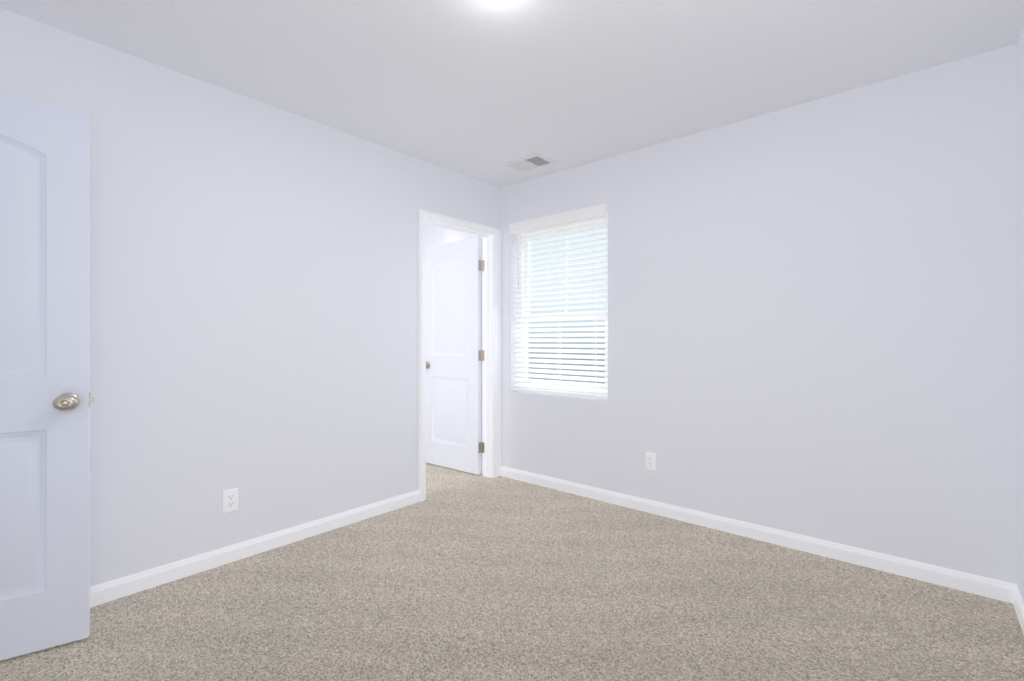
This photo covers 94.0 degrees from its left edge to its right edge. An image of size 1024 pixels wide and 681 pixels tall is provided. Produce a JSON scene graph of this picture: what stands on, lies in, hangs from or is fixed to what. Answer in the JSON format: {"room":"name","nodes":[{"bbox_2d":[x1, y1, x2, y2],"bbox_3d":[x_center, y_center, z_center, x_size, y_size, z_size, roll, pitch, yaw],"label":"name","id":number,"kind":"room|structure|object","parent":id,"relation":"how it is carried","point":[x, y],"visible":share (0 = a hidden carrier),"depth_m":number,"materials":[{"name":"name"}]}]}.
{"room":"empty bedroom","nodes":[
{"label":"empty bedroom","id":0,"kind":"room"},
{"bbox_2d":[0,8,499,586],"bbox_3d":[-1.306,-0.075,2.788,0.115,2.467,3.565,0,0,41],"label":"wall","id":1,"kind":"structure","parent":0,"point":[254,302],"depth_m":2.50,"materials":[{"name":"white paint"}]},
{"bbox_2d":[0,94,93,660],"bbox_3d":[-1.951,0.132,1.621,0.300,2.030,0.783,0,0,41],"label":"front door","id":2,"kind":"structure","parent":1,"relation":"in","point":[46,399],"depth_m":1.77,"materials":[{"name":"white paint"}]},
{"bbox_2d":[223,488,237,512],"bbox_3d":[-1.473,0.839,2.500,0.008,0.115,0.070,0,0,41],"label":"outlet","id":3,"kind":"object","parent":1,"relation":"attached to","point":[230,500],"visible":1,"depth_m":2.50,"materials":[{"name":"white plastic"}]},
{"bbox_2d":[90,490,419,606],"bbox_3d":[-1.506,1.117,2.458,0.013,0.083,2.573,0,0,41],"label":"baseboard","id":4,"kind":"structure","parent":1,"relation":"attached to","point":[128,585],"depth_m":2.51,"materials":[{"name":"white paint"}]},
{"bbox_2d":[426,237,484,474],"bbox_3d":[-0.549,0.132,4.288,0.753,2.030,0.174,0,0,41],"label":"hall door","id":5,"kind":"structure","parent":1,"relation":"in","point":[455,355],"depth_m":4.25,"materials":[{"name":"white paint"}]},
{"bbox_2d":[419,209,500,501],"bbox_3d":[-0.429,0.105,3.807,0.149,2.107,0.877,0,0,41],"label":"door frame","id":6,"kind":"structure","parent":1,"relation":"attached to","point":[424,215],"depth_m":4.03,"materials":[{"name":"white paint"}]},
{"bbox_2d":[0,463,1023,680],"bbox_3d":[-0.838,1.183,1.802,4.480,0.050,4.780,0,0,41],"label":"floor","id":7,"kind":"structure","parent":0,"point":[457,575],"depth_m":2.03,"materials":[{"name":"beige carpet"}]},
{"bbox_2d":[0,0,1023,187],"bbox_3d":[-0.838,-1.349,1.802,4.480,0.080,4.780,0,0,41],"label":"ceiling","id":8,"kind":"structure","parent":0,"point":[479,90],"depth_m":2.20,"materials":[{"name":"white paint"}]},
{"bbox_2d":[480,0,517,6],"bbox_3d":[-0.049,-1.301,1.760,0.198,0.014,0.198,0,0,41],"label":"recessed light","id":9,"kind":"object","parent":8,"relation":"in","point":[499,3],"visible":1,"depth_m":1.83,"materials":[{"name":"white glass"}]},
{"bbox_2d":[502,153,556,172],"bbox_3d":[0.128,-1.305,3.523,0.330,0.007,0.230,0,0,41],"label":"ceiling vent","id":10,"kind":"object","parent":8,"relation":"in","point":[530,162],"visible":1,"depth_m":3.52,"materials":[{"name":"white metal"}]},
{"bbox_2d":[426,44,1016,584],"bbox_3d":[0.667,-0.075,3.551,4.480,2.467,0.165,0,0,41],"label":"wall","id":11,"kind":"structure","parent":0,"point":[812,318],"depth_m":2.59,"materials":[{"name":"white paint"}]},
{"bbox_2d":[518,219,607,398],"bbox_3d":[0.424,-0.253,3.822,0.918,1.378,0.070,0,0,41],"label":"window unit","id":12,"kind":"structure","parent":11,"relation":"in","point":[550,234],"depth_m":3.90,"materials":[{"name":"white plastic"}]},
{"bbox_2d":[509,204,607,397],"bbox_3d":[0.354,-0.278,3.741,0.912,1.393,0.108,0,0,41],"label":"window blind","id":13,"kind":"object","parent":12,"relation":"attached to","point":[583,215],"visible":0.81,"depth_m":3.72,"materials":[{"name":"white plastic"}]},
{"bbox_2d":[646,452,655,470],"bbox_3d":[0.931,0.814,3.210,0.070,0.115,0.008,0,0,41],"label":"outlet","id":14,"kind":"object","parent":11,"relation":"attached to","point":[650,461],"visible":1,"depth_m":3.20,"materials":[{"name":"white plastic"}]},
{"bbox_2d":[500,466,1005,601],"bbox_3d":[1.049,1.117,3.105,3.040,0.083,0.013,0,0,41],"label":"baseboard","id":15,"kind":"structure","parent":11,"relation":"attached to","point":[920,571],"depth_m":2.66,"materials":[{"name":"white paint"}]},
{"bbox_2d":[1017,22,1023,601],"bbox_3d":[0.762,-0.075,0.316,0.115,2.467,4.615,0,0,41],"label":"wall","id":16,"kind":"structure","parent":0,"point":[1020,313],"depth_m":2.02,"materials":[{"name":"white paint"}]},
{"bbox_2d":[1006,582,1023,633],"bbox_3d":[1.094,1.117,0.799,0.013,0.083,3.450,0,0,41],"label":"baseboard","id":17,"kind":"structure","parent":16,"relation":"attached to","point":[1013,596],"depth_m":2.04,"materials":[{"name":"white paint"}]}
]}

